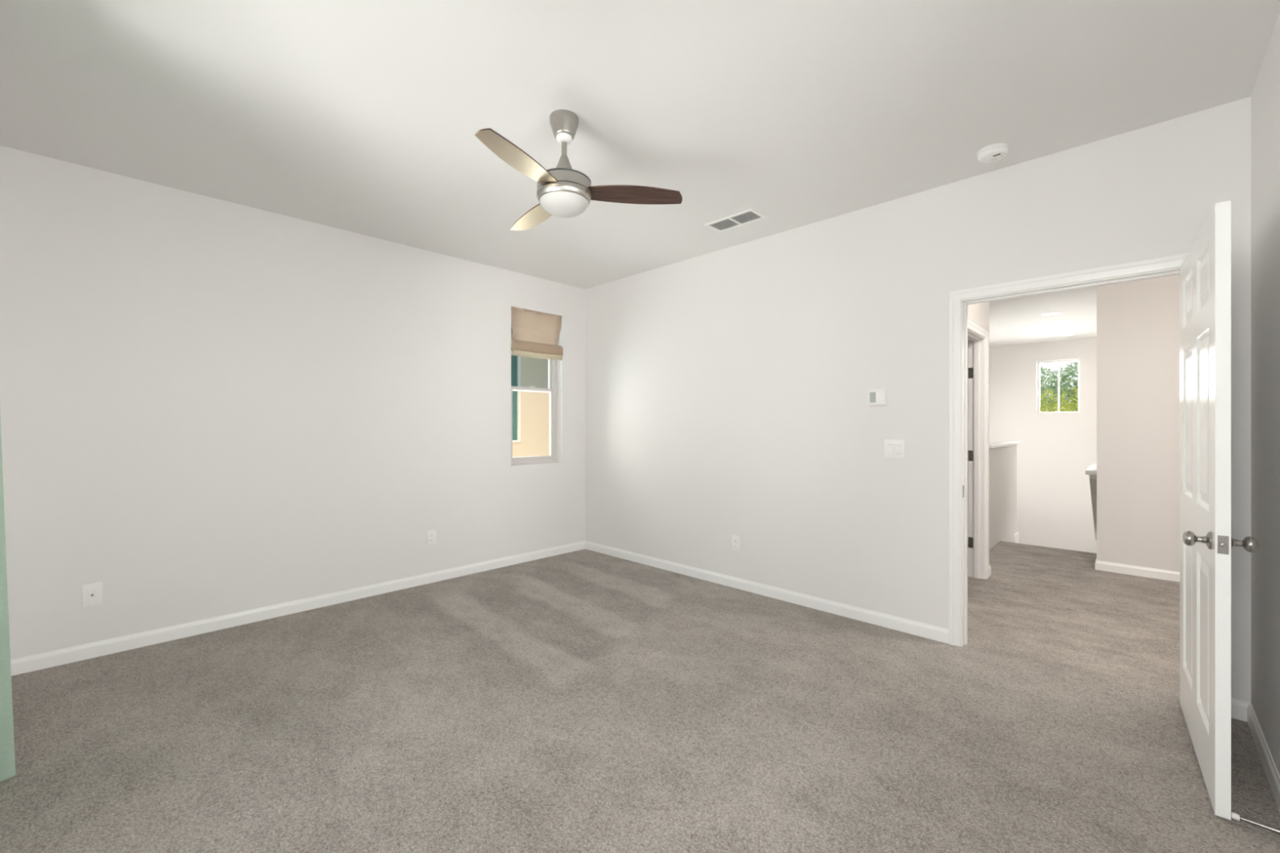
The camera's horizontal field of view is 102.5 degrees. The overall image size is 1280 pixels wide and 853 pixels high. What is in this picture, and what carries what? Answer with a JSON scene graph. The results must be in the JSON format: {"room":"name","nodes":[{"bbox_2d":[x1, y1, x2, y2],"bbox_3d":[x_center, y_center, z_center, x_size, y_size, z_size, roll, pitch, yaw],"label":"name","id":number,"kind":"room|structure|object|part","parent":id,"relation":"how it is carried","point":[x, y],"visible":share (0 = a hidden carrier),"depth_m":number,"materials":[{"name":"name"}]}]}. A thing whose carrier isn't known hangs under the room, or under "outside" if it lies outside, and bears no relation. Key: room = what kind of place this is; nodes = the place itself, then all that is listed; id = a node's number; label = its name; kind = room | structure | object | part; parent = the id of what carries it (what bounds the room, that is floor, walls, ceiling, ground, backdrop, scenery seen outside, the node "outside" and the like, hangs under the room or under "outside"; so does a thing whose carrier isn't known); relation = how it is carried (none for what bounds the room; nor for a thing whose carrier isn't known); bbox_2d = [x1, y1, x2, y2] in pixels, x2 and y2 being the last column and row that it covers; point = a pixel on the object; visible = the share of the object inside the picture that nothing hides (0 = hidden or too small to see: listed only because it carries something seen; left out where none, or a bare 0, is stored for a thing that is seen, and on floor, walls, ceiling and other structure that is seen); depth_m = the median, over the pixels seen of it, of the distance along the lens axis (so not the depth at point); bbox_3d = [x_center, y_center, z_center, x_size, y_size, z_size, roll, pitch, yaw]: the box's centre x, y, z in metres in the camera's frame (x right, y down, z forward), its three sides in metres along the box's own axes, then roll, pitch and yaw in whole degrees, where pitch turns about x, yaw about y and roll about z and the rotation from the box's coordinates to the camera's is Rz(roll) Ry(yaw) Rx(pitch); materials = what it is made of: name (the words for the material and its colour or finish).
{"room":"empty bedroom","nodes":[
{"label":"empty bedroom","id":0,"kind":"room"},
{"bbox_2d":[0,145,585,659],"bbox_3d":[-2.010,-0.057,4.078,0.160,2.770,4.170,0,0,44],"label":"wall","id":1,"kind":"structure","parent":0,"point":[211,407],"depth_m":3.33,"materials":[{"name":"white paint"}]},
{"bbox_2d":[81,582,102,607],"bbox_3d":[-3.063,0.947,2.873,0.015,0.124,0.080,0,0,44],"label":"cable wall plate","id":2,"kind":"object","parent":1,"relation":"attached to","point":[91,593],"visible":1,"depth_m":2.87,"materials":[{"name":"white plastic"}]},
{"bbox_2d":[10,540,585,675],"bbox_3d":[-1.938,1.256,4.028,0.012,0.083,3.900,0,0,44],"label":"baseboard","id":3,"kind":"structure","parent":1,"relation":"attached to","point":[24,664],"depth_m":3.38,"materials":[{"name":"white paint"}]},
{"bbox_2d":[426,529,435,545],"bbox_3d":[-1.725,0.925,4.249,0.009,0.118,0.074,0,0,44],"label":"wall outlet","id":4,"kind":"object","parent":1,"relation":"attached to","point":[431,535],"visible":1,"depth_m":4.25,"materials":[{"name":"white plastic"}]},
{"bbox_2d":[511,359,556,464],"bbox_3d":[-1.082,-0.371,5.086,0.070,1.487,0.588,0,0,44],"label":"window","id":5,"kind":"structure","parent":1,"relation":"in","point":[552,389],"depth_m":5.23,"materials":[{"name":"grey plastic"}]},
{"bbox_3d":[-1.094,-0.707,5.098,0.029,0.735,0.508,0,0,44],"label":"sash","id":6,"kind":"part","parent":5,"relation":"part of","materials":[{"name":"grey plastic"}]},
{"bbox_3d":[-1.071,-0.022,5.075,0.029,0.710,0.508,0,0,44],"label":"sash","id":7,"kind":"part","parent":5,"relation":"part of","materials":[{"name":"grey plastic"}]},
{"bbox_2d":[511,306,563,360],"bbox_3d":[-1.003,-0.886,5.009,0.071,0.455,0.580,0,0,44],"label":"roman shade","id":8,"kind":"object","parent":1,"relation":"attached to","point":[535,335],"visible":0.98,"depth_m":4.99,"materials":[{"name":"beige fabric"}]},
{"bbox_2d":[0,541,1279,852],"bbox_3d":[1.782,1.313,3.627,5.900,0.030,8.520,0,0,44],"label":"floor","id":9,"kind":"structure","parent":0,"point":[584,700],"depth_m":2.19,"materials":[{"name":"carpet"}]},
{"bbox_2d":[0,0,1279,346],"bbox_3d":[2.847,-1.502,4.747,6.180,0.120,11.910,0,0,44],"label":"ceiling","id":10,"kind":"structure","parent":0,"point":[362,117],"depth_m":2.28,"materials":[{"name":"white paint"}]},
{"bbox_2d":[474,109,682,231],"bbox_3d":[-0.443,-1.216,2.444,0.947,0.452,0.988,0,0,44],"label":"ceiling fan","id":11,"kind":"object","parent":10,"relation":"hanging from","point":[562,191],"visible":1,"depth_m":2.36,"materials":[{"name":"silver metal"}]},
{"bbox_3d":[-0.497,-1.092,2.117,0.141,0.006,0.478,9,4,25],"label":"blade","id":12,"kind":"part","parent":11,"relation":"part of","materials":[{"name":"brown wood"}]},
{"bbox_3d":[-0.538,-1.092,2.677,0.142,0.006,0.478,-10,6,-35],"label":"blade","id":13,"kind":"part","parent":11,"relation":"part of","materials":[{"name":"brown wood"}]},
{"bbox_3d":[-0.356,-1.020,2.408,0.225,0.062,0.225,0,0,44],"label":"globe","id":14,"kind":"part","parent":11,"relation":"part of","materials":[{"name":"white glass"}]},
{"bbox_3d":[-0.032,-1.092,2.432,0.478,0.006,0.141,0,-8,-5],"label":"blade","id":15,"kind":"part","parent":11,"relation":"part of","materials":[{"name":"brown wood"}]},
{"bbox_2d":[704,208,765,232],"bbox_3d":[0.667,-1.439,3.613,0.387,0.009,0.187,0,0,44],"label":"ceiling vent","id":16,"kind":"object","parent":10,"relation":"in","point":[749,215],"visible":1,"depth_m":3.60,"materials":[{"name":"white plastic"}]},
{"bbox_2d":[710,218,737,230],"bbox_3d":[0.602,-1.438,3.676,0.166,0.008,0.143,0,0,44],"label":"grille","id":17,"kind":"object","parent":16,"relation":"attached to","point":[722,224],"depth_m":3.67,"materials":[{"name":"grey metal"}]},
{"bbox_2d":[729,211,760,223],"bbox_3d":[0.732,-1.438,3.550,0.166,0.008,0.143,0,0,44],"label":"grille","id":18,"kind":"object","parent":16,"relation":"attached to","point":[744,217],"depth_m":3.55,"materials":[{"name":"grey metal"}]},
{"bbox_2d":[977,142,1008,163],"bbox_3d":[1.849,-1.420,2.693,0.141,0.046,0.141,0,0,44],"label":"smoke detector","id":19,"kind":"object","parent":10,"relation":"attached to","point":[994,153],"visible":1,"depth_m":2.66,"materials":[{"name":"white plastic"}]},
{"bbox_2d":[1040,311,1059,315],"bbox_3d":[5.285,-1.438,6.616,0.190,0.010,0.190,0,0,44],"label":"recessed light","id":20,"kind":"object","parent":10,"relation":"in","point":[1053,313],"visible":1,"depth_m":6.61,"materials":[{"name":"white plastic"}]},
{"bbox_2d":[1061,333,1075,336],"bbox_3d":[6.798,-1.438,8.150,0.190,0.010,0.190,0,0,44],"label":"recessed light","id":21,"kind":"object","parent":10,"relation":"in","point":[1066,335],"visible":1,"depth_m":8.15,"materials":[{"name":"white plastic"}]},
{"bbox_2d":[585,97,1250,702],"bbox_3d":[1.573,-0.057,3.412,5.900,2.770,0.120,0,0,44],"label":"wall","id":22,"kind":"structure","parent":0,"point":[726,390],"depth_m":3.48,"materials":[{"name":"white paint"}]},
{"bbox_2d":[731,535,739,551],"bbox_3d":[0.766,0.941,4.110,0.074,0.118,0.009,0,0,44],"label":"wall outlet","id":23,"kind":"object","parent":22,"relation":"attached to","point":[735,540],"visible":1,"depth_m":4.11,"materials":[{"name":"white plastic"}]},
{"bbox_2d":[868,388,887,406],"bbox_3d":[1.541,-0.182,3.340,0.116,0.112,0.029,0,0,44],"label":"thermostat","id":24,"kind":"object","parent":22,"relation":"attached to","point":[877,397],"visible":1,"depth_m":3.33,"materials":[{"name":"white plastic"}]},
{"bbox_2d":[884,440,904,458],"bbox_3d":[1.620,0.150,3.273,0.122,0.118,0.014,0,0,44],"label":"light switch","id":25,"kind":"object","parent":22,"relation":"attached to","point":[894,449],"visible":1,"depth_m":3.27,"materials":[{"name":"white plastic"}]},
{"bbox_2d":[584,541,1249,721],"bbox_3d":[1.046,1.256,3.834,4.546,0.083,0.012,0,0,44],"label":"baseboard","id":26,"kind":"structure","parent":22,"relation":"attached to","point":[1238,708],"depth_m":3.69,"materials":[{"name":"white paint"}]},
{"bbox_2d":[949,253,1187,646],"bbox_3d":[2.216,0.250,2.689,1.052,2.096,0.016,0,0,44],"label":"trim","id":27,"kind":"structure","parent":22,"relation":"attached to","point":[1175,261],"depth_m":3.02,"materials":[{"name":"white paint"}]},
{"bbox_2d":[1179,200,1257,820],"bbox_3d":[2.214,0.276,2.028,0.169,2.018,0.934,0,0,41],"label":"door","id":28,"kind":"structure","parent":22,"relation":"in","point":[1206,542],"depth_m":1.81,"materials":[{"name":"white paint"}]},
{"bbox_3d":[1.920,0.391,1.771,0.068,0.062,0.062,0,0,41],"label":"knob","id":29,"kind":"part","parent":28,"relation":"part of","materials":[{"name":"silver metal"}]},
{"bbox_3d":[1.912,0.391,1.684,0.025,0.060,0.002,0,0,41],"label":"latch plate","id":30,"kind":"part","parent":28,"relation":"part of","materials":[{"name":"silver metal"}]},
{"bbox_3d":[1.996,0.391,1.704,0.068,0.062,0.062,0,0,41],"label":"knob","id":31,"kind":"part","parent":28,"relation":"part of","materials":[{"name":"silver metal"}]},
{"bbox_2d":[967,340,968,574],"bbox_3d":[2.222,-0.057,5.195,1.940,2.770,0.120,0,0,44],"label":"door","id":32,"kind":"structure","parent":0,"point":[967,340],"depth_m":4.49,"materials":[{"name":"white paint"}]},
{"bbox_2d":[967,302,989,565],"bbox_3d":[2.398,-0.057,3.900,0.120,2.770,1.730,0,0,44],"label":"wall","id":33,"kind":"structure","parent":0,"point":[978,313],"depth_m":4.33,"materials":[{"name":"white paint"}]},
{"bbox_2d":[967,328,984,579],"bbox_3d":[2.586,0.274,4.100,0.130,2.048,0.836,0,0,44],"label":"trim","id":34,"kind":"structure","parent":33,"relation":"attached to","point":[975,370],"depth_m":4.37,"materials":[{"name":"white paint"}]},
{"bbox_2d":[967,320,988,579],"bbox_3d":[2.639,0.250,4.049,0.016,2.096,0.932,0,0,44],"label":"trim","id":35,"kind":"structure","parent":33,"relation":"attached to","point":[971,326],"depth_m":4.34,"materials":[{"name":"white paint"}]},
{"bbox_2d":[988,564,991,577],"bbox_3d":[1.712,1.256,4.577,2.072,0.083,1.742,0,0,44],"label":"baseboard","id":36,"kind":"structure","parent":33,"relation":"attached to","point":[989,566],"depth_m":4.43,"materials":[{"name":"white paint"}]},
{"bbox_2d":[989,441,1019,549],"bbox_3d":[4.196,1.250,6.016,0.170,2.095,1.750,0,0,44],"label":"wall","id":37,"kind":"structure","parent":0,"point":[1002,455],"depth_m":5.90,"materials":[{"name":"white paint"}]},
{"bbox_3d":[4.751,1.538,6.488,0.016,0.360,0.262,0,0,44],"label":"skirting","id":38,"kind":"part","parent":37,"relation":"part of","materials":[{"name":"white paint"}]},
{"bbox_2d":[989,337,1096,553],"bbox_3d":[6.726,1.078,9.170,2.840,5.040,0.160,0,0,44],"label":"wall","id":39,"kind":"structure","parent":0,"point":[1055,451],"depth_m":8.80,"materials":[{"name":"white paint"}]},
{"bbox_2d":[1037,359,1079,413],"bbox_3d":[7.161,-0.662,8.787,0.570,0.900,0.060,0,0,44],"label":"window","id":40,"kind":"structure","parent":39,"relation":"in","point":[1073,360],"depth_m":8.77,"materials":[{"name":"white paint"}]},
{"bbox_2d":[1084,464,1096,540],"bbox_3d":[4.974,0.885,5.598,0.118,0.865,1.160,0,0,44],"label":"stair rail","id":41,"kind":"object","parent":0,"point":[1091,471],"visible":0.48,"depth_m":5.36,"materials":[{"name":"grey paint"}]},
{"bbox_2d":[1096,275,1179,571],"bbox_3d":[5.665,1.078,4.715,2.100,5.040,7.700,0,0,44],"label":"wall","id":42,"kind":"structure","parent":0,"point":[1138,322],"depth_m":4.44,"materials":[{"name":"white paint"}]},
{"bbox_2d":[1094,560,1179,582],"bbox_3d":[5.080,1.256,4.209,1.992,0.083,0.762,0,0,44],"label":"baseboard","id":43,"kind":"structure","parent":42,"relation":"attached to","point":[1166,575],"depth_m":4.44,"materials":[{"name":"white paint"}]},
{"bbox_2d":[1250,10,1279,774],"bbox_3d":[1.306,-0.057,0.760,0.120,2.770,4.050,0,0,44],"label":"wall","id":44,"kind":"structure","parent":0,"point":[1265,95],"depth_m":1.99,"materials":[{"name":"white paint"}]},
{"bbox_2d":[1231,812,1279,834],"bbox_3d":[1.970,1.268,1.631,0.123,0.033,0.033,0,0,44],"label":"door stop","id":45,"kind":"object","parent":44,"relation":"attached to","point":[1234,815],"visible":1,"depth_m":1.64,"materials":[{"name":"grey metal"}]},
{"bbox_3d":[1.968,1.268,1.633,0.085,0.015,0.015,0,0,44],"label":"rod","id":46,"kind":"part","parent":45,"relation":"part of","materials":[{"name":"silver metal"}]},
{"bbox_2d":[1247,702,1279,812],"bbox_3d":[1.312,1.256,0.859,0.012,0.083,3.900,0,0,44],"label":"baseboard","id":47,"kind":"structure","parent":44,"relation":"attached to","point":[1272,773],"depth_m":1.94,"materials":[{"name":"white paint"}]},
{"bbox_3d":[-1.727,-0.057,0.994,4.551,2.770,0.150,0,0,44],"label":"wall","id":48,"kind":"structure","parent":0,"visible":0},
{"bbox_3d":[-1.725,-1.212,1.168,2.100,0.024,0.102,0,0,44],"label":"curtain rod","id":49,"kind":"object","parent":48,"relation":"attached to","visible":0},
{"bbox_2d":[0,408,15,782],"bbox_3d":[-2.230,0.043,1.716,0.523,2.490,0.160,0,0,44],"label":"curtain","id":50,"kind":"object","parent":49,"relation":"hanging from","point":[7,762],"visible":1,"depth_m":1.87,"materials":[{"name":"fabric"}]},
{"label":"outside","id":51,"kind":"structure","parent":0,"visible":0},
{"bbox_3d":[2.910,4.198,9.008,60.000,0.200,70.000,0,0,44],"label":"ground","id":52,"kind":"structure","parent":51,"visible":0},
{"bbox_2d":[511,322,549,457],"bbox_3d":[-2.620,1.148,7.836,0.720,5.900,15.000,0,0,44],"label":"neighboring house","id":53,"kind":"structure","parent":52,"relation":"on","point":[531,410],"depth_m":8.81,"materials":[{"name":"beige paint"}]},
{"bbox_3d":[-2.505,-0.542,8.233,0.010,1.580,1.240,0,0,44],"label":"pane","id":54,"kind":"part","parent":53,"relation":"part of","materials":[{"name":"teal glass"}]},
{"bbox_2d":[1040,361,1078,411],"bbox_3d":[12.698,1.026,15.947,3.907,6.144,2.403,0,0,44],"label":"tree","id":55,"kind":"object","parent":52,"relation":"on","point":[1064,388],"visible":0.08,"depth_m":15.63,"materials":[{"name":"green plant"}]},
{"bbox_2d":[1040,386,1078,411],"bbox_3d":[10.848,1.474,13.137,4.555,5.247,2.710,0,0,44],"label":"tree","id":56,"kind":"object","parent":52,"relation":"on","point":[1064,406],"visible":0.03,"depth_m":13.16,"materials":[{"name":"plant"}]}
]}

